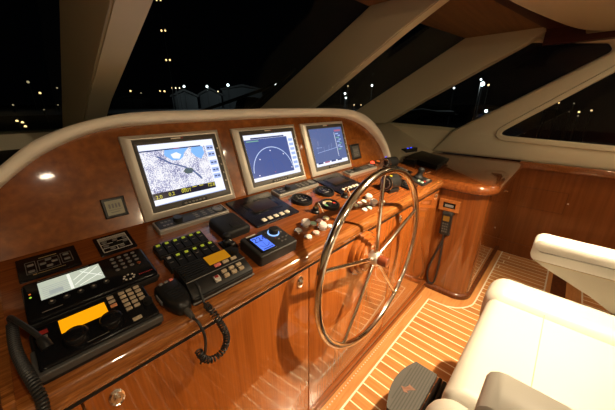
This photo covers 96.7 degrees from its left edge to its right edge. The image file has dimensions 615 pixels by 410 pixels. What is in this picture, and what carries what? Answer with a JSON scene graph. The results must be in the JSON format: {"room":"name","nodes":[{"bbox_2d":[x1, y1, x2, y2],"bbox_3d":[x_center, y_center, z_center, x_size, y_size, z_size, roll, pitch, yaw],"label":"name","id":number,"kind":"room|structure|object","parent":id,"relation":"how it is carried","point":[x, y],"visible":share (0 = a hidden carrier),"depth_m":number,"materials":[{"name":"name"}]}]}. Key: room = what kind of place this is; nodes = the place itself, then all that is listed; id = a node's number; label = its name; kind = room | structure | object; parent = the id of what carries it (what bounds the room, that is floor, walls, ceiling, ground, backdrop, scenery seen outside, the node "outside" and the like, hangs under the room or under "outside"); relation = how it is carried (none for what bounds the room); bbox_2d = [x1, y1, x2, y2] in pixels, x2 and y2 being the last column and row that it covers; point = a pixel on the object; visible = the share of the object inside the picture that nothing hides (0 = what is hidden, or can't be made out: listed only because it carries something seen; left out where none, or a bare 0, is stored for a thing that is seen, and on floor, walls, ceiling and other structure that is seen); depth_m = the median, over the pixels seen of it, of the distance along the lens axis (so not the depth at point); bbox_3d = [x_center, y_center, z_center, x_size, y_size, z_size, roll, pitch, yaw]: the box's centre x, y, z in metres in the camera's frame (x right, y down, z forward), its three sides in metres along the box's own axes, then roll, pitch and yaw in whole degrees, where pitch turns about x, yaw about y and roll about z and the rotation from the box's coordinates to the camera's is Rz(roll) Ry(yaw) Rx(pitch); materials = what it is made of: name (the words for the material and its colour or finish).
{"room":"control cabin","nodes":[
{"label":"control cabin","id":0,"kind":"room"},
{"bbox_2d":[356,0,541,37],"bbox_3d":[0.100,-0.922,0.850,0.790,0.040,4.360,18,27,40],"label":"ceiling","id":1,"kind":"structure","parent":0,"point":[462,18],"depth_m":1.90,"materials":[{"name":"brown wood"}]},
{"bbox_2d":[342,252,612,409],"bbox_3d":[0.653,1.092,1.140,5.200,0.040,4.500,18,27,40],"label":"floor","id":2,"kind":"structure","parent":0,"point":[436,339],"depth_m":1.74,"materials":[{"name":"brown wood"}]},
{"bbox_2d":[0,158,442,409],"bbox_3d":[-0.034,0.379,1.570,0.749,1.000,2.158,18,27,40],"label":"console","id":3,"kind":"object","parent":2,"relation":"on","point":[276,357],"depth_m":0.92,"materials":[{"name":"brown wood"}]},
{"bbox_2d":[15,245,81,283],"bbox_3d":[-0.715,0.160,0.756,0.101,0.025,0.126,18,27,40],"label":"switchboard","id":4,"kind":"object","parent":3,"relation":"on","point":[45,264],"visible":1,"depth_m":0.75,"materials":[{"name":"black plastic"}]},
{"bbox_2d":[21,249,159,328],"bbox_3d":[-0.548,0.200,0.706,0.138,0.056,0.262,18,27,40],"label":"radio","id":5,"kind":"object","parent":3,"relation":"on","point":[50,299],"visible":0.97,"depth_m":0.68,"materials":[{"name":"black plastic"}]},
{"bbox_2d":[29,285,162,384],"bbox_3d":[-0.457,0.265,0.600,0.124,0.065,0.219,18,27,40],"label":"radio","id":6,"kind":"object","parent":3,"relation":"on","point":[80,337],"visible":0.97,"depth_m":0.57,"materials":[{"name":"black plastic"}]},
{"bbox_2d":[5,315,53,409],"bbox_3d":[-0.517,0.385,0.552,0.239,0.299,0.062,18,27,40],"label":"coiled cord","id":7,"kind":"object","parent":6,"relation":"hanging from","point":[21,362],"visible":1,"depth_m":0.50,"materials":[{"name":"black rubber"}]},
{"bbox_2d":[92,230,136,257],"bbox_3d":[-0.609,0.120,0.864,0.101,0.025,0.096,18,27,40],"label":"annunciator","id":8,"kind":"object","parent":3,"relation":"on","point":[114,243],"visible":1,"depth_m":0.86,"materials":[{"name":"black"}]},
{"bbox_2d":[153,243,167,256],"bbox_3d":[-0.455,0.140,0.846,0.053,0.023,0.024,18,27,40],"label":"rocker switch","id":9,"kind":"object","parent":3,"relation":"attached to","point":[160,250],"depth_m":0.84,"materials":[{"name":"black plastic"}]},
{"bbox_2d":[162,241,176,253],"bbox_3d":[-0.437,0.133,0.863,0.053,0.023,0.024,18,27,40],"label":"rocker switch","id":10,"kind":"object","parent":3,"relation":"attached to","point":[168,247],"depth_m":0.86,"materials":[{"name":"black plastic"}]},
{"bbox_2d":[164,255,178,269],"bbox_3d":[-0.401,0.170,0.807,0.053,0.023,0.024,18,27,40],"label":"rocker switch","id":11,"kind":"object","parent":3,"relation":"attached to","point":[171,262],"depth_m":0.81,"materials":[{"name":"grey plastic"}]},
{"bbox_2d":[170,238,184,250],"bbox_3d":[-0.419,0.126,0.881,0.053,0.023,0.024,18,27,40],"label":"rocker switch","id":12,"kind":"object","parent":3,"relation":"attached to","point":[176,244],"depth_m":0.88,"materials":[{"name":"black plastic"}]},
{"bbox_2d":[154,278,206,364],"bbox_3d":[-0.316,0.305,0.704,0.174,0.195,0.066,16,26,37],"label":"microphone","id":13,"kind":"object","parent":3,"relation":"on","point":[171,294],"visible":0.98,"depth_m":0.68,"materials":[{"name":"black plastic"}]},
{"bbox_2d":[164,284,183,299],"bbox_3d":[-0.333,0.220,0.688,0.040,0.002,0.036,28,33,31],"label":"grille","id":14,"kind":"object","parent":13,"relation":"attached to","point":[171,291],"depth_m":0.69,"materials":[{"name":"black plastic"}]},
{"bbox_2d":[173,252,187,265],"bbox_3d":[-0.383,0.163,0.824,0.053,0.023,0.024,18,27,40],"label":"rocker switch","id":15,"kind":"object","parent":3,"relation":"attached to","point":[180,258],"depth_m":0.82,"materials":[{"name":"black plastic"}]},
{"bbox_2d":[179,235,192,247],"bbox_3d":[-0.401,0.120,0.899,0.053,0.023,0.024,18,27,40],"label":"rocker switch","id":16,"kind":"object","parent":3,"relation":"attached to","point":[186,241],"depth_m":0.89,"materials":[{"name":"black plastic"}]},
{"bbox_2d":[181,249,196,261],"bbox_3d":[-0.365,0.156,0.842,0.053,0.023,0.024,18,27,40],"label":"rocker switch","id":17,"kind":"object","parent":3,"relation":"attached to","point":[187,255],"depth_m":0.84,"materials":[{"name":"black plastic"}]},
{"bbox_2d":[152,204,228,234],"bbox_3d":[-0.433,0.044,1.036,0.069,0.042,0.270,18,27,40],"label":"control keypad","id":18,"kind":"object","parent":3,"relation":"on","point":[177,222],"visible":1,"depth_m":1.01,"materials":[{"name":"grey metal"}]},
{"bbox_2d":[186,233,200,244],"bbox_3d":[-0.383,0.113,0.917,0.053,0.023,0.024,18,27,40],"label":"rocker switch","id":19,"kind":"object","parent":3,"relation":"attached to","point":[192,238],"depth_m":0.91,"materials":[{"name":"black plastic"}]},
{"bbox_2d":[0,108,390,261],"bbox_3d":[-0.244,-0.265,1.445,0.359,0.461,2.268,18,27,40],"label":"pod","id":20,"kind":"object","parent":3,"relation":"on","point":[52,189],"visible":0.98,"depth_m":0.89,"materials":[{"name":"brown wood"}]},
{"bbox_2d":[100,196,128,219],"bbox_3d":[-0.649,0.008,0.920,0.030,0.065,0.066,18,27,40],"label":"gauge","id":21,"kind":"object","parent":20,"relation":"attached to","point":[113,207],"visible":1,"depth_m":0.92,"materials":[{"name":"black plastic"}]},
{"bbox_2d":[118,130,235,222],"bbox_3d":[-0.486,-0.131,1.083,0.119,0.294,0.370,18,27,40],"label":"monitor","id":22,"kind":"object","parent":20,"relation":"attached to","point":[171,174],"visible":1,"depth_m":1.04,"materials":[{"name":"beige plastic"}]},
{"bbox_2d":[230,124,306,194],"bbox_3d":[-0.177,-0.244,1.389,0.119,0.294,0.393,18,27,40],"label":"monitor","id":23,"kind":"object","parent":20,"relation":"attached to","point":[268,157],"visible":1,"depth_m":1.35,"materials":[{"name":"beige"}]},
{"bbox_2d":[299,121,351,176],"bbox_3d":[0.127,-0.356,1.691,0.119,0.294,0.390,18,27,40],"label":"monitor","id":24,"kind":"object","parent":20,"relation":"attached to","point":[325,144],"visible":1,"depth_m":1.65,"materials":[{"name":"beige"}]},
{"bbox_2d":[349,143,361,159],"bbox_3d":[0.333,-0.371,1.897,0.042,0.101,0.104,18,27,40],"label":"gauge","id":25,"kind":"object","parent":20,"relation":"attached to","point":[354,148],"visible":1,"depth_m":1.89,"materials":[{"name":"black plastic"}]},
{"bbox_2d":[190,246,204,258],"bbox_3d":[-0.347,0.150,0.860,0.053,0.023,0.024,18,27,40],"label":"rocker switch","id":26,"kind":"object","parent":3,"relation":"attached to","point":[196,252],"depth_m":0.86,"materials":[{"name":"black plastic"}]},
{"bbox_2d":[194,230,207,241],"bbox_3d":[-0.365,0.107,0.935,0.053,0.023,0.024,18,27,40],"label":"rocker switch","id":27,"kind":"object","parent":3,"relation":"attached to","point":[199,236],"depth_m":0.93,"materials":[{"name":"black plastic"}]},
{"bbox_2d":[198,243,212,255],"bbox_3d":[-0.329,0.143,0.878,0.053,0.023,0.024,18,27,40],"label":"rocker switch","id":28,"kind":"object","parent":3,"relation":"attached to","point":[205,249],"depth_m":0.88,"materials":[{"name":"black plastic"}]},
{"bbox_2d":[205,240,219,252],"bbox_3d":[-0.311,0.137,0.896,0.053,0.023,0.024,18,27,40],"label":"rocker switch","id":29,"kind":"object","parent":3,"relation":"attached to","point":[210,246],"depth_m":0.89,"materials":[{"name":"black plastic"}]},
{"bbox_2d":[174,246,253,305],"bbox_3d":[-0.269,0.191,0.790,0.121,0.073,0.190,18,27,40],"label":"radio","id":30,"kind":"object","parent":3,"relation":"on","point":[217,272],"visible":1,"depth_m":0.77,"materials":[{"name":"black plastic"}]},
{"bbox_2d":[195,281,229,363],"bbox_3d":[-0.268,0.308,0.707,0.102,0.196,0.092,18,27,40],"label":"cord","id":31,"kind":"object","parent":30,"relation":"hanging from","point":[224,330],"visible":1,"depth_m":0.70,"materials":[{"name":"black rubber"}]},
{"bbox_2d":[218,232,238,248],"bbox_3d":[-0.270,0.119,0.930,0.058,0.053,0.048,18,27,40],"label":"joystick","id":32,"kind":"object","parent":3,"relation":"on","point":[227,242],"visible":0.88,"depth_m":0.92,"materials":[{"name":"black plastic"}]},
{"bbox_2d":[209,212,249,239],"bbox_3d":[-0.292,0.075,1.020,0.125,0.052,0.110,18,27,40],"label":"instrument cover","id":33,"kind":"object","parent":3,"relation":"on","point":[231,223],"visible":0.9,"depth_m":1.00,"materials":[{"name":"black plastic"}]},
{"bbox_2d":[226,191,298,227],"bbox_3d":[-0.194,0.012,1.191,0.220,0.051,0.230,18,27,40],"label":"display","id":34,"kind":"object","parent":3,"relation":"on","point":[262,209],"visible":1,"depth_m":1.17,"materials":[{"name":"black plastic"}]},
{"bbox_2d":[240,226,296,266],"bbox_3d":[-0.133,0.128,0.942,0.123,0.078,0.160,18,27,40],"label":"display","id":35,"kind":"object","parent":3,"relation":"on","point":[263,247],"visible":1,"depth_m":0.91,"materials":[{"name":"black plastic"}]},
{"bbox_2d":[271,179,318,197],"bbox_3d":[-0.058,-0.094,1.407,0.069,0.042,0.285,18,27,40],"label":"control keypad","id":36,"kind":"object","parent":3,"relation":"on","point":[287,190],"visible":1,"depth_m":1.38,"materials":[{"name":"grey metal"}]},
{"bbox_2d":[291,193,312,205],"bbox_3d":[-0.027,-0.027,1.306,0.104,0.035,0.104,15,25,36],"label":"round gauge","id":37,"kind":"object","parent":3,"relation":"on","point":[300,199],"visible":1,"depth_m":1.30,"materials":[{"name":"black plastic"}]},
{"bbox_2d":[311,201,323,213],"bbox_3d":[0.042,0.011,1.220,0.056,0.055,0.040,10,22,25],"label":"switch","id":38,"kind":"object","parent":3,"relation":"on","point":[315,210],"visible":1,"depth_m":1.22,"materials":[{"name":"silver plastic"}]},
{"bbox_2d":[315,186,334,196],"bbox_3d":[0.089,-0.071,1.425,0.104,0.035,0.104,15,25,36],"label":"round gauge","id":39,"kind":"object","parent":3,"relation":"on","point":[324,191],"visible":1,"depth_m":1.42,"materials":[{"name":"black plastic"}]},
{"bbox_2d":[320,198,339,210],"bbox_3d":[0.106,-0.003,1.303,0.094,0.033,0.094,12,23,29],"label":"round gauge","id":40,"kind":"object","parent":3,"relation":"on","point":[328,204],"visible":1,"depth_m":1.29,"materials":[{"name":"black plastic"}]},
{"bbox_2d":[312,172,359,193],"bbox_3d":[0.179,-0.130,1.570,0.207,0.048,0.228,18,27,40],"label":"display","id":41,"kind":"object","parent":3,"relation":"on","point":[338,182],"visible":0.9,"depth_m":1.55,"materials":[{"name":"black plastic"}]},
{"bbox_2d":[341,187,350,198],"bbox_3d":[0.199,-0.063,1.405,0.056,0.055,0.040,10,22,25],"label":"switch","id":42,"kind":"object","parent":3,"relation":"on","point":[344,195],"visible":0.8,"depth_m":1.40,"materials":[{"name":"silver plastic"}]},
{"bbox_2d":[343,164,376,176],"bbox_3d":[0.352,-0.239,1.804,0.065,0.041,0.318,18,27,40],"label":"control keypad","id":43,"kind":"object","parent":3,"relation":"on","point":[354,171],"visible":1,"depth_m":1.76,"materials":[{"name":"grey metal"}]},
{"bbox_2d":[313,166,418,348],"bbox_3d":[0.303,0.239,1.237,0.137,0.836,0.836,18,27,40],"label":"steering wheel","id":44,"kind":"object","parent":3,"relation":"attached to","point":[365,254],"visible":1,"depth_m":1.19,"materials":[{"name":"silver metal"}]},
{"bbox_2d":[382,157,398,166],"bbox_3d":[0.589,-0.300,1.935,0.114,0.093,0.075,-15,25,-34],"label":"drum","id":45,"kind":"object","parent":3,"relation":"on","point":[387,161],"visible":0.92,"depth_m":1.90,"materials":[{"name":"black plastic"}]},
{"bbox_2d":[380,174,401,193],"bbox_3d":[0.476,-0.124,1.564,0.109,0.103,0.088,-16,25,-36],"label":"drum","id":46,"kind":"object","parent":3,"relation":"on","point":[392,182],"visible":0.78,"depth_m":1.53,"materials":[{"name":"black plastic"}]},
{"bbox_2d":[399,179,417,190],"bbox_3d":[0.608,-0.128,1.688,0.110,0.038,0.110,18,27,40],"label":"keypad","id":47,"kind":"object","parent":3,"relation":"on","point":[404,184],"visible":0.46,"depth_m":1.66,"materials":[{"name":"black plastic"}]},
{"bbox_2d":[412,167,431,185],"bbox_3d":[0.745,-0.195,1.790,0.108,0.101,0.161,18,27,40],"label":"joystick","id":48,"kind":"object","parent":3,"relation":"on","point":[418,178],"visible":0.98,"depth_m":1.78,"materials":[{"name":"black plastic"}]},
{"bbox_2d":[321,250,502,409],"bbox_3d":[0.344,0.975,1.394,0.368,0.004,4.380,18,27,40],"label":"trim","id":49,"kind":"structure","parent":2,"relation":"on","point":[342,396],"depth_m":1.76,"materials":[{"name":"brown wood"}]},
{"bbox_2d":[401,152,523,299],"bbox_3d":[1.209,0.065,2.553,0.998,0.906,1.148,18,27,40],"label":"base cabinet","id":50,"kind":"object","parent":2,"relation":"on","point":[478,190],"visible":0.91,"depth_m":2.04,"materials":[{"name":"brown wood"}]},
{"bbox_2d":[426,210,453,283],"bbox_3d":[0.987,0.337,2.067,0.110,0.626,0.032,18,27,40],"label":"handset","id":51,"kind":"object","parent":50,"relation":"attached to","point":[447,216],"visible":1,"depth_m":1.99,"materials":[{"name":"black plastic"}]},
{"bbox_2d":[443,202,455,208],"bbox_3d":[1.008,0.003,1.940,0.084,0.042,0.013,18,27,40],"label":"socket","id":52,"kind":"object","parent":50,"relation":"attached to","point":[446,205],"depth_m":1.94,"materials":[{"name":"black"}]},
{"bbox_2d":[401,152,523,195],"bbox_3d":[1.209,-0.328,2.408,0.998,0.068,1.148,18,27,40],"label":"countertop","id":53,"kind":"structure","parent":50,"relation":"on","point":[480,176],"depth_m":2.07,"materials":[{"name":"brown wood"}]},
{"bbox_2d":[375,122,456,162],"bbox_3d":[0.566,-0.666,2.976,1.570,0.415,1.210,18,27,40],"label":"trim","id":54,"kind":"structure","parent":53,"relation":"on","point":[398,136],"depth_m":3.00,"materials":[{"name":"beige"}]},
{"bbox_2d":[401,147,416,152],"bbox_3d":[1.032,-0.554,2.775,0.220,0.053,0.060,-17,26,-38],"label":"modem","id":55,"kind":"object","parent":54,"relation":"on","point":[410,149],"visible":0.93,"depth_m":2.74,"materials":[{"name":"black plastic"}]},
{"bbox_2d":[403,158,445,169],"bbox_3d":[1.096,-0.415,2.481,0.352,0.045,0.594,18,27,40],"label":"box","id":56,"kind":"object","parent":53,"relation":"on","point":[407,161],"visible":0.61,"depth_m":2.34,"materials":[{"name":"black plastic"}]},
{"bbox_2d":[405,151,448,167],"bbox_3d":[1.097,-0.426,2.477,0.379,0.024,0.639,18,27,40],"label":"laptop","id":57,"kind":"object","parent":56,"relation":"on","point":[422,157],"visible":1,"depth_m":2.40,"materials":[{"name":"black plastic"}]},
{"bbox_2d":[386,233,614,409],"bbox_3d":[0.808,0.584,0.843,1.033,1.120,1.015,18,27,40],"label":"chair","id":58,"kind":"object","parent":2,"relation":"on","point":[528,347],"visible":1,"depth_m":0.94,"materials":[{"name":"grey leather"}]},
{"bbox_2d":[441,300,614,409],"bbox_3d":[0.795,0.591,0.803,0.598,0.155,0.580,18,27,40],"label":"cushion","id":59,"kind":"object","parent":58,"relation":"on","point":[569,362],"depth_m":0.87,"materials":[{"name":"white leather"}]},
{"bbox_2d":[432,35,614,249],"bbox_3d":[2.718,-0.239,1.812,3.700,1.990,0.075,18,27,40],"label":"wall","id":60,"kind":"structure","parent":0,"point":[581,208],"depth_m":2.38,"materials":[{"name":"brown wood"}]},
{"bbox_2d":[357,27,545,123],"bbox_3d":[1.165,-1.241,2.865,1.909,0.770,0.130,18,27,40],"label":"window pillar","id":61,"kind":"structure","parent":60,"relation":"attached to","point":[470,56],"depth_m":2.60,"materials":[{"name":"beige"}]},
{"bbox_2d":[497,238,533,260],"bbox_3d":[3.005,0.733,1.875,2.900,0.125,0.085,18,27,40],"label":"baseboard","id":62,"kind":"structure","parent":60,"relation":"attached to","point":[513,248],"depth_m":2.68,"materials":[{"name":"brown wood"}]},
{"bbox_2d":[496,65,614,151],"bbox_3d":[2.425,-0.722,1.872,1.824,0.812,0.014,18,27,40],"label":"trim","id":63,"kind":"structure","parent":60,"relation":"attached to","point":[611,70],"depth_m":2.24,"materials":[{"name":"beige plastic"}]},
{"bbox_2d":[543,270,582,303],"bbox_3d":[2.030,0.754,1.989,0.495,0.004,1.120,18,27,40],"label":"trim","id":64,"kind":"structure","parent":60,"relation":"attached to","point":[554,284],"depth_m":2.19,"materials":[{"name":"brown wood"}]},
{"bbox_2d":[520,160,614,178],"bbox_3d":[2.998,-0.038,1.574,2.890,0.056,0.115,18,27,40],"label":"trim","id":65,"kind":"structure","parent":60,"relation":"on","point":[604,173],"depth_m":2.25,"materials":[{"name":"brown wood"}]},
{"bbox_2d":[494,0,614,45],"bbox_3d":[1.441,-0.470,-0.198,3.226,0.150,4.755,18,27,40],"label":"ceiling","id":66,"kind":"structure","parent":0,"point":[593,16],"depth_m":1.64,"materials":[{"name":"beige"}]},
{"label":"outside","id":67,"kind":"structure","parent":0,"visible":0},
{"bbox_2d":[569,115,578,141],"bbox_3d":[28.110,-7.772,28.948,0.156,3.293,0.180,18,27,40],"label":"lamp","id":68,"kind":"object","parent":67,"point":[578,115],"visible":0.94,"depth_m":28.83,"materials":[{"name":"black"}]},
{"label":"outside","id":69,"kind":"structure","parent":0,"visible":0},
{"bbox_2d":[580,110,592,142],"bbox_3d":[31.535,-8.799,30.973,0.192,3.814,0.202,18,27,40],"label":"lamp","id":70,"kind":"object","parent":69,"point":[590,110],"visible":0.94,"depth_m":30.93,"materials":[{"name":"black metal"}]},
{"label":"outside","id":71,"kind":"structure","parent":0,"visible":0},
{"bbox_2d":[559,112,568,140],"bbox_3d":[30.216,-9.121,32.181,0.156,3.580,0.180,18,27,40],"label":"lamp","id":72,"kind":"object","parent":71,"point":[568,112],"visible":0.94,"depth_m":32.19,"materials":[{"name":"black"}]},
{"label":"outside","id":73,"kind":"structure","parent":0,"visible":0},
{"bbox_2d":[0,105,569,156],"bbox_3d":[-84.077,-48.880,140.066,314.000,3.700,500.000,18,27,40],"label":"ground","id":74,"kind":"structure","parent":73,"point":[34,119],"depth_m":62.26,"materials":[{"name":"black"}]},
{"bbox_2d":[15,120,21,130],"bbox_3d":[-17.118,-3.363,16.692,0.156,3.527,0.180,18,27,40],"label":"lamp","id":75,"kind":"object","parent":74,"relation":"on","point":[17,121],"visible":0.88,"depth_m":16.16,"materials":[{"name":"black"}]},
{"bbox_2d":[26,81,37,109],"bbox_3d":[-40.973,-16.281,40.712,0.342,4.092,0.360,18,27,40],"label":"lamp","id":76,"kind":"object","parent":74,"relation":"on","point":[28,82],"visible":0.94,"depth_m":40.66,"materials":[{"name":"black metal"}]},
{"bbox_2d":[43,109,50,128],"bbox_3d":[-18.855,-4.950,20.240,0.156,4.041,0.180,18,27,40],"label":"lamp","id":77,"kind":"object","parent":74,"relation":"on","point":[44,111],"visible":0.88,"depth_m":19.76,"materials":[{"name":"black"}]},
{"bbox_2d":[156,0,175,109],"bbox_3d":[-16.564,-17.769,32.247,0.660,12.756,0.220,0,20,0],"label":"mast","id":78,"kind":"object","parent":74,"relation":"on","point":[156,0],"visible":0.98,"depth_m":32.31,"materials":[{"name":"black metal"}]},
{"bbox_2d":[170,88,198,108],"bbox_3d":[-24.012,-20.774,53.564,4.942,3.601,5.400,-8,22,-21],"label":"warehouse","id":79,"kind":"structure","parent":74,"relation":"on","point":[191,98],"depth_m":51.73,"materials":[{"name":"grey"}]},
{"bbox_2d":[198,87,222,108],"bbox_3d":[-20.768,-22.914,58.618,4.813,4.109,5.400,-7,21,-17],"label":"warehouse","id":80,"kind":"structure","parent":74,"relation":"on","point":[213,94],"depth_m":56.58,"materials":[{"name":"grey"}]},
{"bbox_2d":[220,84,261,107],"bbox_3d":[-15.409,-25.731,65.104,9.081,4.891,12.400,-4,21,-12],"label":"warehouse","id":81,"kind":"structure","parent":74,"relation":"on","point":[235,91],"depth_m":59.38,"materials":[{"name":"grey"}]},
{"bbox_2d":[404,108,457,116],"bbox_3d":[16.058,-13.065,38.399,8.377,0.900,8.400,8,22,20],"label":"warehouse","id":82,"kind":"structure","parent":74,"relation":"on","point":[450,113],"depth_m":34.53,"materials":[{"name":"grey"}]},
{"bbox_2d":[447,87,454,126],"bbox_3d":[24.336,-16.278,46.568,0.274,7.022,0.288,18,27,40],"label":"lamp","id":83,"kind":"object","parent":74,"relation":"on","point":[453,87],"visible":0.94,"depth_m":46.18,"materials":[{"name":"black"}]},
{"bbox_2d":[472,79,481,120],"bbox_3d":[23.037,-13.229,37.559,0.219,7.554,0.230,18,27,40],"label":"lamp","id":84,"kind":"object","parent":74,"relation":"on","point":[480,79],"visible":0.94,"depth_m":37.15,"materials":[{"name":"black metal"}]},
{"bbox_2d":[475,82,484,118],"bbox_3d":[25.300,-14.306,40.691,0.575,7.401,0.605,18,27,40],"label":"lamp","id":85,"kind":"object","parent":74,"relation":"on","point":[482,83],"visible":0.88,"depth_m":39.97,"materials":[{"name":"black"}]},
{"bbox_2d":[482,84,489,115],"bbox_3d":[28.036,-15.310,43.545,0.301,7.304,0.317,18,27,40],"label":"lamp","id":86,"kind":"object","parent":74,"relation":"on","point":[488,84],"visible":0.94,"depth_m":43.01,"materials":[{"name":"black metal"}]},
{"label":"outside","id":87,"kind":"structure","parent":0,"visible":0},
{"bbox_3d":[-1.212,-1.409,5.250,3.800,0.200,3.000,18,27,40],"label":"foredeck","id":88,"kind":"object","parent":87,"visible":0},
{"bbox_2d":[235,97,263,108],"bbox_3d":[-1.187,-1.965,5.694,0.660,0.535,0.660,18,27,40],"label":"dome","id":89,"kind":"object","parent":88,"relation":"on","point":[245,103],"visible":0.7,"depth_m":5.42,"materials":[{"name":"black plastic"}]},
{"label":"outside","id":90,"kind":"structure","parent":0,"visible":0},
{"bbox_2d":[536,109,544,138],"bbox_3d":[28.493,-9.891,33.478,0.156,4.124,0.180,18,27,40],"label":"lamp","id":91,"kind":"object","parent":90,"point":[544,109],"visible":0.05,"depth_m":33.45,"materials":[{"name":"black"}]},
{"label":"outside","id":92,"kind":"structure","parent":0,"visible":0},
{"bbox_2d":[538,107,548,138],"bbox_3d":[28.717,-9.985,33.247,0.156,4.461,0.180,18,27,40],"label":"lamp","id":93,"kind":"object","parent":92,"point":[548,107],"visible":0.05,"depth_m":33.26,"materials":[{"name":"black"}]},
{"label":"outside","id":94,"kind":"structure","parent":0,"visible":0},
{"bbox_2d":[547,102,559,139],"bbox_3d":[29.384,-9.848,32.696,0.164,4.585,0.180,18,27,40],"label":"lamp","id":95,"kind":"object","parent":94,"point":[558,102],"visible":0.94,"depth_m":32.63,"materials":[{"name":"black"}]},
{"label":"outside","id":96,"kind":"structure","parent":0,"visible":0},
{"bbox_2d":[561,103,574,140],"bbox_3d":[30.361,-9.514,31.894,0.156,4.515,0.180,18,27,40],"label":"lamp","id":97,"kind":"object","parent":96,"point":[573,103],"visible":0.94,"depth_m":31.85,"materials":[{"name":"black"}]},
{"bbox_3d":[-1.630,0.086,2.189,0.050,1.120,3.300,18,27,40],"label":"wall","id":98,"kind":"structure","parent":0,"visible":0},
{"bbox_2d":[0,149,19,164],"bbox_3d":[-1.117,-0.297,1.610,1.400,0.060,3.310,18,27,40],"label":"trim","id":99,"kind":"structure","parent":98,"relation":"attached to","point":[5,155],"depth_m":1.44,"materials":[{"name":"black"}]},
{"bbox_2d":[0,129,58,150],"bbox_3d":[-2.063,-0.308,1.416,0.270,0.095,1.750,18,27,40],"label":"trim","id":100,"kind":"structure","parent":98,"relation":"attached to","point":[9,140],"depth_m":1.62,"materials":[{"name":"beige"}]},
{"bbox_2d":[59,0,152,127],"bbox_3d":[-0.838,-0.565,1.051,2.442,0.870,0.085,18,27,40],"label":"window pillar","id":101,"kind":"structure","parent":98,"relation":"attached to","point":[98,38],"depth_m":0.90,"materials":[{"name":"beige"}]},
{"bbox_2d":[260,0,448,108],"bbox_3d":[0.049,-0.952,2.111,2.104,0.860,0.085,18,27,40],"label":"window pillar","id":102,"kind":"structure","parent":98,"relation":"attached to","point":[383,24],"depth_m":1.78,"materials":[{"name":"beige"}]},
{"bbox_3d":[-0.636,-0.838,1.795,1.655,0.867,1.365,18,27,40],"label":"window","id":103,"kind":"structure","parent":98,"relation":"in","visible":0},
{"bbox_2d":[202,68,295,109],"bbox_3d":[-0.598,-0.886,2.222,0.763,0.416,0.706,18,27,40],"label":"windscreen wiper","id":104,"kind":"object","parent":103,"relation":"attached to","point":[279,81],"visible":0.69,"depth_m":2.29,"materials":[{"name":"black metal"}]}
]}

